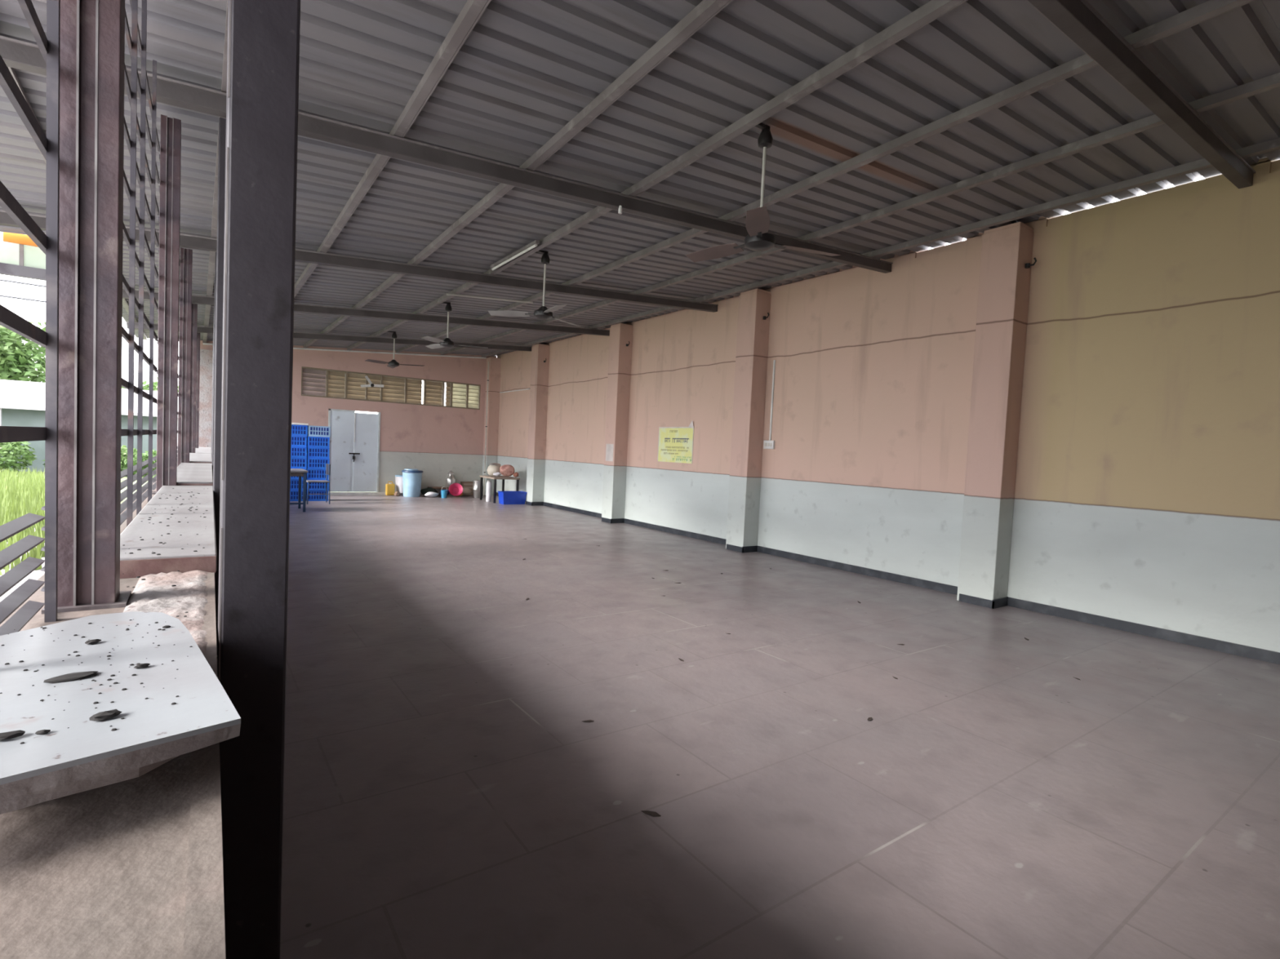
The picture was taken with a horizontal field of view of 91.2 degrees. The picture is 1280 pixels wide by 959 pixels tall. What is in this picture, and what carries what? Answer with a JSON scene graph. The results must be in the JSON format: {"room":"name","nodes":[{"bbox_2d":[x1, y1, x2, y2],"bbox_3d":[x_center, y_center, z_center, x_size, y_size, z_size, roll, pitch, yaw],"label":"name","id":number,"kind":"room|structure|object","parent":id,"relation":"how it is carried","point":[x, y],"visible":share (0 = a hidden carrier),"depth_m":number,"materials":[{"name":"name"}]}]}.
{"room":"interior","nodes":[
{"label":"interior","id":0,"kind":"room"},
{"bbox_2d":[0,115,45,234],"bbox_3d":[-3.330,-2.165,1.625,1.600,0.488,9.955,1,3,-35],"label":"ceiling","id":1,"kind":"structure","parent":0,"point":[16,175],"depth_m":4.73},
{"bbox_2d":[0,480,193,958],"bbox_3d":[-4.274,0.412,5.907,0.375,0.950,17.708,1,3,-34],"label":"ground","id":2,"kind":"structure","parent":0,"point":[100,873],"depth_m":0.57,"materials":[{"name":"paint"}]},
{"bbox_2d":[0,0,60,635],"bbox_3d":[-0.840,-0.910,0.746,0.057,2.470,1.280,1,3,-34],"label":"window grille","id":3,"kind":"object","parent":2,"relation":"in","point":[49,46],"visible":1,"depth_m":1.22,"materials":[{"name":"metal"}]},
{"bbox_2d":[41,0,131,613],"bbox_3d":[-1.186,-0.931,1.359,0.138,2.425,0.140,1,3,-35],"label":"post","id":4,"kind":"object","parent":2,"relation":"on","point":[92,64],"visible":0.92,"depth_m":1.35,"materials":[{"name":"metal"}]},
{"bbox_2d":[40,0,159,591],"bbox_3d":[-2.092,-1.019,2.571,0.057,2.408,2.911,1,3,-34],"label":"window grille","id":5,"kind":"object","parent":2,"relation":"in","point":[131,91],"visible":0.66,"depth_m":2.76,"materials":[{"name":"metal"}]},
{"bbox_2d":[0,611,240,814],"bbox_3d":[-0.719,0.270,0.820,0.307,0.040,0.640,1,3,-35],"label":"marble slab","id":6,"kind":"object","parent":2,"relation":"on","point":[86,755],"visible":0.98,"depth_m":0.72,"materials":[{"name":"stone"}]},
{"bbox_2d":[0,729,25,741],"bbox_3d":[-0.640,0.259,0.631,0.029,0.007,0.015,0,3,-41],"label":"clump","id":7,"kind":"object","parent":6,"relation":"on","point":[6,735],"visible":1,"depth_m":0.63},
{"bbox_2d":[43,671,98,683],"bbox_3d":[-0.719,0.249,0.793,0.028,0.005,0.052,5,4,43],"label":"clump","id":8,"kind":"object","parent":6,"relation":"on","point":[81,675],"visible":1,"depth_m":0.79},
{"bbox_2d":[0,619,192,744],"bbox_3d":[-0.737,0.248,0.830,0.235,0.001,0.491,1,3,-35],"label":"dirt specks","id":9,"kind":"object","parent":6,"relation":"on","point":[20,661],"visible":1,"depth_m":0.81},
{"bbox_2d":[88,709,121,721],"bbox_3d":[-0.585,0.258,0.687,0.017,0.009,0.024,3,3,13],"label":"clump","id":10,"kind":"object","parent":6,"relation":"on","point":[111,713],"visible":1,"depth_m":0.68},
{"bbox_2d":[151,154,179,490],"bbox_3d":[-3.797,-1.144,5.055,0.057,2.276,2.881,1,3,-34],"label":"window grille","id":11,"kind":"object","parent":2,"relation":"in","point":[154,465],"visible":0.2,"depth_m":4.03,"materials":[{"name":"metal"}]},
{"bbox_2d":[151,114,181,494],"bbox_3d":[-2.900,-1.047,3.857,0.138,2.274,0.140,1,3,-35],"label":"post","id":12,"kind":"object","parent":2,"relation":"on","point":[171,128],"visible":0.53,"depth_m":3.82,"materials":[{"name":"metal"}]},
{"bbox_2d":[123,570,211,658],"bbox_3d":[-1.041,0.284,1.385,0.173,0.012,0.820,1,3,-35],"label":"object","id":13,"kind":"object","parent":2,"relation":"on","point":[156,593],"visible":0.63,"depth_m":1.46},
{"bbox_2d":[120,485,217,578],"bbox_3d":[-2.075,0.150,2.824,0.258,0.053,2.730,1,3,-34],"label":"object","id":14,"kind":"structure","parent":2,"relation":"on","point":[142,562],"depth_m":2.05,"materials":[{"name":"stone"}]},
{"bbox_2d":[122,488,208,617],"bbox_3d":[-1.801,0.171,2.433,0.213,0.038,3.156,1,3,-34],"label":"dirt","id":15,"kind":"structure","parent":14,"relation":"on","point":[172,488],"depth_m":1.94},
{"bbox_2d":[177,247,192,466],"bbox_3d":[-4.595,-1.203,6.327,0.138,2.205,0.140,1,3,-35],"label":"post","id":16,"kind":"object","parent":2,"relation":"on","point":[186,255],"visible":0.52,"depth_m":6.29,"materials":[{"name":"metal"}]},
{"bbox_2d":[189,303,197,453],"bbox_3d":[-6.300,-1.387,8.814,0.138,2.190,0.140,1,3,-35],"label":"post","id":17,"kind":"object","parent":2,"relation":"on","point":[194,307],"visible":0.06,"depth_m":8.79,"materials":[{"name":"metal"}]},
{"bbox_2d":[176,462,213,485],"bbox_3d":[-3.697,-0.040,5.190,0.258,0.070,2.980,1,3,-34],"label":"window sill","id":18,"kind":"structure","parent":2,"relation":"on","point":[188,473],"depth_m":4.71,"materials":[{"name":"stone"}]},
{"bbox_2d":[189,453,212,463],"bbox_3d":[-5.391,-0.238,7.659,0.258,0.085,2.980,1,3,-34],"label":"window sill","id":19,"kind":"structure","parent":2,"relation":"on","point":[206,458],"depth_m":7.28,"materials":[{"name":"stone"}]},
{"bbox_2d":[195,447,211,453],"bbox_3d":[-7.366,-0.460,10.540,0.258,0.085,3.980,1,3,-34],"label":"window sill","id":20,"kind":"structure","parent":2,"relation":"on","point":[200,450],"depth_m":10.26,"materials":[{"name":"stone"}]},
{"bbox_2d":[195,333,199,448],"bbox_3d":[-8.022,-1.584,11.324,0.138,2.198,0.140,1,3,-35],"label":"post","id":21,"kind":"object","parent":20,"relation":"on","point":[197,334],"visible":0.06,"depth_m":11.30,"materials":[{"name":"metal"}]},
{"bbox_2d":[182,572,225,958],"bbox_3d":[-0.652,0.325,0.945,0.027,0.006,1.951,1,3,-34],"label":"trim","id":22,"kind":"structure","parent":2,"relation":"on","point":[204,932],"depth_m":0.59,"materials":[{"name":"paint"}]},
{"bbox_2d":[198,349,213,447],"bbox_3d":[-9.037,-1.630,12.934,0.358,2.050,0.500,1,3,-35],"label":"trim","id":23,"kind":"structure","parent":2,"relation":"attached to","point":[206,356],"depth_m":12.76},
{"bbox_2d":[200,340,496,494],"bbox_3d":[-6.737,-1.501,15.005,6.752,3.720,0.200,1,3,-35],"label":"wall","id":24,"kind":"structure","parent":0,"point":[434,441],"depth_m":15.66,"materials":[{"name":"paint"}]},
{"bbox_2d":[203,342,486,358],"bbox_3d":[-6.596,-3.026,14.838,6.154,0.493,0.040,1,3,-35],"label":"trim","id":25,"kind":"structure","parent":24,"relation":"attached to","point":[207,344],"depth_m":15.04,"materials":[{"name":"white paint"}]},
{"bbox_2d":[328,408,380,492],"bbox_3d":[-6.825,-0.670,14.932,1.140,1.940,0.162,1,3,-35],"label":"door","id":26,"kind":"structure","parent":24,"relation":"in","point":[354,437],"depth_m":14.90,"materials":[{"name":"paint"}]},
{"bbox_2d":[328,492,421,495],"bbox_3d":[-6.490,0.338,15.139,2.350,0.060,0.100,1,3,-35],"label":"baseboard","id":27,"kind":"structure","parent":24,"relation":"attached to","point":[331,493],"depth_m":14.92,"materials":[{"name":"white paint"}]},
{"bbox_2d":[301,366,480,409],"bbox_3d":[-5.977,-2.206,15.427,4.200,0.660,0.100,1,3,-35],"label":"window","id":28,"kind":"structure","parent":24,"relation":"in","point":[315,382],"depth_m":15.29,"materials":[{"name":"paint"}]},
{"bbox_2d":[360,375,383,387],"bbox_3d":[-6.401,-2.324,14.972,0.522,0.299,0.142,1,3,-35],"label":"wall fan","id":29,"kind":"object","parent":28,"relation":"attached to","point":[371,384],"visible":1,"depth_m":14.91,"materials":[{"name":"paint"}]},
{"bbox_2d":[0,0,1279,355],"bbox_3d":[-1.869,-2.548,7.531,7.610,0.652,17.935,1,3,-35],"label":"ceiling","id":30,"kind":"structure","parent":0,"point":[526,68],"depth_m":4.15,"materials":[{"name":"metal"}]},
{"bbox_2d":[0,231,45,280],"bbox_3d":[-6.278,-2.231,5.779,1.600,0.550,0.060,1,3,-35],"label":"gable panel","id":31,"kind":"object","parent":30,"relation":"attached to","point":[16,260],"visible":0.38,"depth_m":6.01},
{"bbox_2d":[3,231,38,247],"bbox_3d":[-5.876,-2.292,5.992,0.300,0.090,0.030,1,3,-35],"label":"board","id":32,"kind":"object","parent":31,"relation":"attached to","point":[24,239],"visible":0.64,"depth_m":5.95,"materials":[{"name":"plastic"}]},
{"bbox_2d":[293,0,491,297],"bbox_3d":[-3.225,-2.495,6.418,0.062,0.322,17.690,1,3,-35],"label":"purlin","id":33,"kind":"object","parent":30,"relation":"attached to","point":[472,11],"visible":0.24,"depth_m":3.72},
{"bbox_2d":[364,331,422,368],"bbox_3d":[-4.904,-2.564,12.350,1.085,0.681,1.006,1,3,-35],"label":"ceiling fan","id":34,"kind":"object","parent":30,"relation":"hanging from","point":[393,363],"visible":1,"depth_m":12.24,"materials":[{"name":"black metal"}]},
{"bbox_2d":[421,302,488,349],"bbox_3d":[-2.926,-2.352,9.602,1.076,0.669,1.027,1,3,-35],"label":"ceiling fan","id":35,"kind":"object","parent":30,"relation":"hanging from","point":[447,343],"visible":1,"depth_m":9.47,"materials":[{"name":"black metal"}]},
{"bbox_2d":[489,240,539,270],"bbox_3d":[-1.387,-2.433,6.841,0.040,0.057,1.210,1,3,-35],"label":"tube light","id":36,"kind":"object","parent":30,"relation":"attached to","point":[529,246],"visible":1,"depth_m":6.76,"materials":[{"name":"white paint"}]},
{"bbox_2d":[303,0,733,348],"bbox_3d":[-2.464,-2.537,6.954,0.062,0.282,17.690,1,3,-35],"label":"purlin","id":37,"kind":"object","parent":30,"relation":"attached to","point":[706,10],"visible":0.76,"depth_m":3.90,"materials":[{"name":"metal"}]},
{"bbox_2d":[488,249,580,326],"bbox_3d":[-0.966,-2.126,6.820,1.082,0.730,1.014,1,3,-35],"label":"ceiling fan","id":38,"kind":"object","parent":30,"relation":"hanging from","point":[543,313],"visible":1,"depth_m":6.86,"materials":[{"name":"black metal"}]},
{"bbox_2d":[684,122,840,262],"bbox_3d":[0.821,-1.959,4.295,1.069,0.809,1.040,1,3,-35],"label":"ceiling fan","id":39,"kind":"object","parent":30,"relation":"hanging from","point":[757,220],"visible":0.99,"depth_m":4.18,"materials":[{"name":"black metal"}]},
{"bbox_2d":[280,494,1279,958],"bbox_3d":[-1.658,0.993,7.930,7.000,0.150,17.900,1,3,-35],"label":"floor","id":40,"kind":"structure","parent":0,"point":[449,793],"depth_m":2.81,"materials":[{"name":"stone"}]},
{"bbox_2d":[211,356,213,431],"bbox_3d":[-7.559,-1.041,11.194,0.153,3.069,0.165,1,3,-35],"label":"steel column","id":41,"kind":"structure","parent":40,"relation":"on","point":[212,357],"depth_m":11.11,"materials":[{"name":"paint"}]},
{"bbox_2d":[126,321,532,351],"bbox_3d":[-5.394,-2.792,12.484,7.498,0.688,0.090,1,3,-35],"label":"roof beam","id":42,"kind":"structure","parent":41,"relation":"on","point":[200,329],"depth_m":12.51,"materials":[{"name":"metal"}]},
{"bbox_2d":[211,306,214,457],"bbox_3d":[-5.847,-0.846,8.697,0.153,3.063,0.165,1,3,-35],"label":"steel column","id":43,"kind":"structure","parent":40,"relation":"on","point":[214,306],"depth_m":8.60,"materials":[{"name":"metal"}]},
{"bbox_2d":[122,288,609,336],"bbox_3d":[-3.644,-2.598,10.015,7.498,0.688,0.090,1,3,-35],"label":"roof beam","id":44,"kind":"structure","parent":43,"relation":"on","point":[197,300],"depth_m":10.01,"materials":[{"name":"metal"}]},
{"bbox_2d":[346,0,967,350],"bbox_3d":[-1.720,-2.577,7.478,0.062,0.242,17.690,1,3,-35],"label":"purlin","id":45,"kind":"object","parent":44,"relation":"on","point":[930,11],"visible":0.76,"depth_m":3.93,"materials":[{"name":"metal"}]},
{"bbox_2d":[446,293,533,303],"bbox_3d":[-2.101,-2.557,8.843,1.253,0.122,0.028,1,3,-33],"label":"conduit pipe","id":46,"kind":"object","parent":45,"relation":"attached to","point":[447,294],"visible":1,"depth_m":8.82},
{"bbox_2d":[395,0,1255,352],"bbox_3d":[-0.828,-2.626,8.106,0.062,0.196,17.690,1,3,-35],"label":"purlin","id":47,"kind":"object","parent":44,"relation":"on","point":[1210,9],"visible":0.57,"depth_m":4.09,"materials":[{"name":"metal"}]},
{"bbox_2d":[440,71,1279,355],"bbox_3d":[0.064,-2.674,8.735,0.062,0.149,17.690,1,3,-35],"label":"purlin","id":48,"kind":"object","parent":44,"relation":"on","point":[1272,82],"visible":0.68,"depth_m":4.94,"materials":[{"name":"metal"}]},
{"bbox_2d":[481,137,1279,357],"bbox_3d":[0.947,-2.721,9.357,0.062,0.105,17.690,1,3,-35],"label":"purlin","id":49,"kind":"object","parent":44,"relation":"on","point":[1271,145],"visible":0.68,"depth_m":5.92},
{"bbox_2d":[212,252,216,472],"bbox_3d":[-4.132,-0.663,6.196,0.153,3.081,0.165,1,3,-35],"label":"steel column","id":50,"kind":"structure","parent":40,"relation":"on","point":[215,252],"depth_m":6.10,"materials":[{"name":"metal"}]},
{"bbox_2d":[0,209,718,312],"bbox_3d":[-2.549,-2.366,7.077,9.107,0.778,0.090,1,3,-35],"label":"roof beam","id":51,"kind":"structure","parent":50,"relation":"on","point":[186,241],"depth_m":7.19,"materials":[{"name":"metal"}]},
{"bbox_2d":[7,66,147,340],"bbox_3d":[-4.779,-2.411,5.323,0.062,0.403,17.690,1,3,-35],"label":"purlin","id":52,"kind":"object","parent":51,"relation":"on","point":[125,304],"visible":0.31,"depth_m":3.71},
{"bbox_2d":[202,0,227,342],"bbox_3d":[-3.985,-2.454,5.882,0.062,0.362,17.690,1,3,-35],"label":"purlin","id":53,"kind":"object","parent":51,"relation":"on","point":[211,277],"visible":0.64,"depth_m":5.42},
{"bbox_2d":[213,117,226,651],"bbox_3d":[-2.453,-0.510,3.749,0.153,3.153,0.165,1,3,-35],"label":"steel column","id":54,"kind":"structure","parent":40,"relation":"on","point":[222,122],"depth_m":3.66,"materials":[{"name":"metal"}]},
{"bbox_2d":[0,35,893,273],"bbox_3d":[-0.832,-2.229,4.656,9.106,0.668,0.090,1,3,-35],"label":"roof beam","id":55,"kind":"structure","parent":54,"relation":"on","point":[16,54],"depth_m":4.29,"materials":[{"name":"metal"}]},
{"bbox_2d":[217,0,300,958],"bbox_3d":[-0.732,-0.395,1.241,0.154,3.310,0.165,1,3,-35],"label":"steel column","id":56,"kind":"structure","parent":40,"relation":"on","point":[263,46],"depth_m":1.20,"materials":[{"name":"metal"}]},
{"bbox_2d":[1027,0,1255,188],"bbox_3d":[0.924,-2.157,2.180,9.104,0.487,0.107,1,3,-35],"label":"roof beam","id":57,"kind":"structure","parent":56,"relation":"on","point":[1078,20],"depth_m":3.43,"materials":[{"name":"metal"}]},
{"bbox_2d":[289,490,302,501],"bbox_3d":[-7.173,0.323,12.971,0.413,0.222,0.368,1,3,-35],"label":"plastic crate","id":58,"kind":"object","parent":40,"relation":"on","point":[293,494],"visible":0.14,"depth_m":12.83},
{"bbox_2d":[289,479,303,490],"bbox_3d":[-7.162,0.100,12.973,0.413,0.222,0.368,1,3,-35],"label":"plastic crate","id":59,"kind":"object","parent":58,"relation":"on","point":[294,482],"visible":0.26,"depth_m":12.84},
{"bbox_2d":[290,468,306,479],"bbox_3d":[-7.153,-0.122,12.941,0.413,0.222,0.368,1,3,-35],"label":"plastic crate","id":60,"kind":"object","parent":59,"relation":"on","point":[291,477],"visible":0.16,"depth_m":12.83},
{"bbox_2d":[290,457,306,468],"bbox_3d":[-7.143,-0.346,12.948,0.413,0.222,0.368,1,3,-35],"label":"plastic crate","id":61,"kind":"object","parent":60,"relation":"on","point":[295,463],"visible":0.58,"depth_m":12.84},
{"bbox_2d":[290,446,306,457],"bbox_3d":[-7.132,-0.569,12.931,0.413,0.222,0.368,1,3,-35],"label":"plastic crate","id":62,"kind":"object","parent":61,"relation":"on","point":[295,451],"visible":0.56,"depth_m":12.82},
{"bbox_2d":[291,435,306,447],"bbox_3d":[-7.131,-0.793,12.926,0.413,0.222,0.368,1,3,-35],"label":"plastic crate","id":63,"kind":"object","parent":62,"relation":"on","point":[296,441],"visible":0.56,"depth_m":12.82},
{"bbox_2d":[291,424,307,435],"bbox_3d":[-7.104,-1.015,12.911,0.413,0.222,0.368,1,3,-35],"label":"plastic crate","id":64,"kind":"object","parent":63,"relation":"on","point":[296,430],"visible":0.59,"depth_m":12.80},
{"bbox_2d":[289,468,307,511],"bbox_3d":[-6.441,0.184,11.108,0.880,0.735,0.720,1,3,-35],"label":"table","id":65,"kind":"object","parent":40,"relation":"on","point":[300,473],"visible":0.48,"depth_m":11.07,"materials":[{"name":"metal"}]},
{"bbox_2d":[306,489,328,501],"bbox_3d":[-6.833,0.328,13.225,0.413,0.222,0.368,1,3,-35],"label":"plastic crate","id":66,"kind":"object","parent":40,"relation":"on","point":[311,497],"visible":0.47,"depth_m":13.07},
{"bbox_2d":[306,479,328,490],"bbox_3d":[-6.805,0.106,13.205,0.413,0.222,0.368,1,3,-35],"label":"plastic crate","id":67,"kind":"object","parent":66,"relation":"on","point":[313,486],"visible":0.51,"depth_m":13.06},
{"bbox_2d":[306,468,328,479],"bbox_3d":[-6.814,-0.118,13.198,0.413,0.222,0.368,1,3,-35],"label":"plastic crate","id":68,"kind":"object","parent":67,"relation":"on","point":[312,474],"visible":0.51,"depth_m":13.04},
{"bbox_2d":[306,457,329,469],"bbox_3d":[-6.793,-0.341,13.189,0.413,0.222,0.368,1,3,-35],"label":"plastic crate","id":69,"kind":"object","parent":68,"relation":"on","point":[312,463],"visible":0.7,"depth_m":13.03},
{"bbox_2d":[306,447,329,458],"bbox_3d":[-6.791,-0.565,13.185,0.413,0.222,0.368,1,3,-35],"label":"plastic crate","id":70,"kind":"object","parent":69,"relation":"on","point":[312,452],"visible":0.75,"depth_m":13.04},
{"bbox_2d":[306,436,329,448],"bbox_3d":[-6.777,-0.787,13.160,0.413,0.222,0.368,1,3,-35],"label":"plastic crate","id":71,"kind":"object","parent":70,"relation":"on","point":[312,442],"visible":0.91,"depth_m":13.02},
{"bbox_2d":[307,425,330,437],"bbox_3d":[-6.760,-1.010,13.160,0.413,0.222,0.368,1,3,-35],"label":"plastic crate","id":72,"kind":"object","parent":71,"relation":"on","point":[313,431],"visible":0.84,"depth_m":13.02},
{"bbox_2d":[306,463,330,504],"bbox_3d":[-6.496,0.081,12.621,0.422,0.801,0.400,1,3,-35],"label":"chair","id":73,"kind":"object","parent":40,"relation":"on","point":[327,465],"visible":0.88,"depth_m":12.59,"materials":[{"name":"grey metal"}]},
{"bbox_2d":[385,481,395,495],"bbox_3d":[-6.060,0.215,15.201,0.200,0.341,0.120,1,3,-35],"label":"jerrycan","id":74,"kind":"object","parent":40,"relation":"on","point":[389,488],"visible":0.97,"depth_m":15.16,"materials":[{"name":"yellow plastic"}]},
{"bbox_2d":[395,475,403,493],"bbox_3d":[-5.845,0.110,15.418,0.356,0.430,0.356,1,3,-35],"label":"jar","id":75,"kind":"object","parent":40,"relation":"on","point":[398,478],"visible":0.5,"depth_m":15.28,"materials":[{"name":"white plastic"}]},
{"bbox_2d":[401,468,422,497],"bbox_3d":[-5.514,0.077,15.160,0.490,0.670,0.490,1,3,-35],"label":"drum","id":76,"kind":"object","parent":40,"relation":"on","point":[411,477],"visible":1,"depth_m":14.99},
{"bbox_2d":[427,486,448,488],"bbox_3d":[-5.006,0.295,16.064,0.800,0.200,0.260,1,3,-35],"label":"bench","id":77,"kind":"object","parent":40,"relation":"on","point":[433,487],"visible":0.18,"depth_m":15.92,"materials":[{"name":"brown wood"}]},
{"bbox_2d":[445,470,455,487],"bbox_3d":[-4.865,-0.016,16.116,0.253,0.430,0.250,1,3,-35],"label":"milk can","id":78,"kind":"object","parent":77,"relation":"on","point":[451,479],"visible":0.92,"depth_m":16.03,"materials":[{"name":"metal"}]},
{"bbox_2d":[448,483,462,496],"bbox_3d":[-4.524,0.243,15.375,0.325,0.310,0.220,1,3,-35],"label":"basin","id":79,"kind":"object","parent":40,"relation":"on","point":[455,489],"visible":1,"depth_m":15.41,"materials":[{"name":"plastic"}]},
{"bbox_2d":[460,481,473,495],"bbox_3d":[-4.504,0.233,16.412,0.330,0.340,0.245,1,3,-35],"label":"wooden box","id":80,"kind":"object","parent":40,"relation":"on","point":[468,485],"visible":0.45,"depth_m":16.30,"materials":[{"name":"brown wood"}]},
{"bbox_2d":[472,480,483,497],"bbox_3d":[-4.058,0.233,15.663,0.244,0.450,0.244,1,3,-35],"label":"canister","id":81,"kind":"object","parent":40,"relation":"on","point":[476,486],"visible":0.74,"depth_m":15.56,"materials":[{"name":"metal"}]},
{"bbox_2d":[483,361,488,495],"bbox_3d":[-4.029,-1.328,16.414,0.040,3.500,0.048,1,3,-35],"label":"pipe","id":82,"kind":"object","parent":40,"relation":"on","point":[487,380],"visible":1,"depth_m":16.40,"materials":[{"name":"beige plastic"}]},
{"bbox_2d":[485,480,491,502],"bbox_3d":[-3.560,0.267,14.754,0.120,0.510,0.120,1,3,-35],"label":"steel canister","id":83,"kind":"object","parent":40,"relation":"on","point":[488,495],"visible":1,"depth_m":14.71,"materials":[{"name":"white metal"}]},
{"bbox_2d":[479,475,519,502],"bbox_3d":[-3.365,0.226,14.963,0.640,0.590,0.920,1,3,-35],"label":"table","id":84,"kind":"object","parent":40,"relation":"on","point":[503,477],"visible":0.82,"depth_m":14.76,"materials":[{"name":"wood"}]},
{"bbox_2d":[486,462,501,476],"bbox_3d":[-3.497,-0.242,15.090,0.370,0.320,0.370,1,3,-35],"label":"cooking pot","id":85,"kind":"object","parent":84,"relation":"on","point":[493,468],"visible":0.83,"depth_m":14.96,"materials":[{"name":"metal"}]},
{"bbox_2d":[499,464,514,476],"bbox_3d":[-3.160,-0.215,14.919,0.368,0.279,0.306,1,3,-35],"label":"bag","id":86,"kind":"object","parent":84,"relation":"on","point":[505,470],"visible":1,"depth_m":14.82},
{"bbox_2d":[497,491,527,504],"bbox_3d":[-2.950,0.421,14.461,0.590,0.285,0.320,1,3,-35],"label":"box","id":87,"kind":"object","parent":40,"relation":"on","point":[504,497],"visible":1,"depth_m":14.34,"materials":[{"name":"plastic"}]},
{"bbox_2d":[496,170,1279,652],"bbox_3d":[1.203,-0.865,9.812,0.200,3.655,17.900,1,3,-35],"label":"wall","id":88,"kind":"structure","parent":0,"point":[1147,489],"depth_m":5.97,"materials":[{"name":"paint"}]},
{"bbox_2d":[482,356,501,495],"bbox_3d":[-3.958,-1.402,16.675,0.285,3.630,0.300,1,3,-35],"label":"pillar","id":89,"kind":"structure","parent":88,"relation":"attached to","point":[493,405],"depth_m":16.55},
{"bbox_2d":[525,343,549,502],"bbox_3d":[-2.356,-1.243,14.414,0.285,3.665,0.350,1,3,-35],"label":"pillar","id":90,"kind":"structure","parent":88,"relation":"attached to","point":[539,369],"depth_m":14.28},
{"bbox_2d":[605,444,613,461],"bbox_3d":[-0.565,-0.500,11.627,0.003,0.320,0.250,1,3,-35],"label":"paper notice","id":91,"kind":"object","parent":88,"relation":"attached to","point":[609,449],"visible":1,"depth_m":11.63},
{"bbox_2d":[601,323,632,519],"bbox_3d":[-0.429,-1.031,11.695,0.285,3.665,0.350,1,3,-35],"label":"pillar","id":92,"kind":"structure","parent":88,"relation":"attached to","point":[620,358],"depth_m":11.56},
{"bbox_2d":[657,421,693,463],"bbox_3d":[0.580,-0.636,10.485,0.030,0.700,0.935,1,3,-35],"label":"poster","id":93,"kind":"object","parent":88,"relation":"attached to","point":[675,444],"visible":1,"depth_m":10.47,"materials":[{"name":"paper"}]},
{"bbox_2d":[725,288,771,548],"bbox_3d":[1.539,-0.814,8.918,0.285,3.665,0.350,1,3,-35],"label":"pillar","id":94,"kind":"structure","parent":88,"relation":"attached to","point":[753,331],"depth_m":8.80,"materials":[{"name":"paint"}]},
{"bbox_2d":[763,440,774,448],"bbox_3d":[1.802,-0.486,8.752,0.041,0.120,0.185,1,3,-35],"label":"switch box","id":95,"kind":"object","parent":88,"relation":"attached to","point":[766,444],"visible":1,"depth_m":8.73,"materials":[{"name":"white paint"}]},
{"bbox_2d":[768,360,775,440],"bbox_3d":[1.844,-1.103,8.728,0.016,1.113,0.025,1,3,-35],"label":"cable conduit","id":96,"kind":"object","parent":88,"relation":"attached to","point":[774,361],"visible":1,"depth_m":8.72,"materials":[{"name":"white paint"}]},
{"bbox_2d":[496,492,1279,664],"bbox_3d":[1.060,0.929,9.544,0.300,0.085,17.400,1,3,-35],"label":"baseboard","id":97,"kind":"structure","parent":88,"relation":"attached to","point":[1266,655],"depth_m":6.09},
{"bbox_2d":[497,157,1279,358],"bbox_3d":[1.334,-2.744,9.635,0.156,0.123,17.700,1,3,-35],"label":"trim","id":98,"kind":"structure","parent":88,"relation":"attached to","point":[1264,166],"depth_m":5.95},
{"bbox_2d":[956,222,1033,600],"bbox_3d":[3.490,-0.599,6.166,0.285,3.665,0.350,1,3,-35],"label":"pillar","id":99,"kind":"structure","parent":88,"relation":"attached to","point":[1004,282],"depth_m":6.05,"materials":[{"name":"paint"}]},
{"label":"outside","id":100,"kind":"structure","parent":0,"visible":0},
{"bbox_2d":[11,471,147,503],"bbox_3d":[-36.208,-0.353,5.014,66.750,0.290,90.000,1,3,-35],"label":"ground","id":101,"kind":"structure","parent":100,"point":[124,478],"depth_m":16.25,"materials":[{"name":"green plant"}]},
{"bbox_2d":[0,441,37,472],"bbox_3d":[-17.261,-0.678,16.818,1.558,1.145,1.312,1,3,-35],"label":"shrub","id":102,"kind":"object","parent":101,"relation":"on","point":[12,457],"visible":0.87,"depth_m":16.91,"materials":[{"name":"green plant"}]},
{"bbox_2d":[0,467,44,575],"bbox_3d":[-11.678,0.240,10.193,5.137,0.340,14.563,0,3,-41],"label":"grass","id":103,"kind":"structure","parent":101,"relation":"on","point":[15,503],"depth_m":9.59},
{"bbox_2d":[0,321,45,382],"bbox_3d":[-23.992,-3.515,23.909,3.669,5.478,3.202,1,3,-35],"label":"broadleaf tree","id":104,"kind":"object","parent":101,"relation":"on","point":[18,359],"visible":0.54,"depth_m":23.62,"materials":[{"name":"green plant"}]},
{"bbox_2d":[0,379,178,471],"bbox_3d":[-19.500,-1.694,18.779,10.100,2.700,4.700,1,3,-35],"label":"building","id":105,"kind":"structure","parent":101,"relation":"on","point":[22,403],"depth_m":18.29,"materials":[{"name":"paint"}]},
{"bbox_2d":[120,444,142,475],"bbox_3d":[-14.967,-0.513,18.079,1.256,0.968,1.034,1,3,-35],"label":"shrub","id":106,"kind":"object","parent":101,"relation":"on","point":[123,451],"visible":0.2,"depth_m":17.92,"materials":[{"name":"green plant"}]},
{"bbox_2d":[133,448,156,478],"bbox_3d":[-13.780,-0.422,17.819,1.221,0.926,0.974,1,3,-35],"label":"shrub","id":107,"kind":"object","parent":101,"relation":"on","point":[144,455],"visible":0.19,"depth_m":17.57,"materials":[{"name":"green plant"}]},
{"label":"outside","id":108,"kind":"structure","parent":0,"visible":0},
{"bbox_2d":[0,528,44,601],"bbox_3d":[-0.983,1.773,-5.778,7.750,0.290,31.500,1,3,-35],"label":"apron","id":109,"kind":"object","parent":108,"point":[36,575],"depth_m":5.76,"materials":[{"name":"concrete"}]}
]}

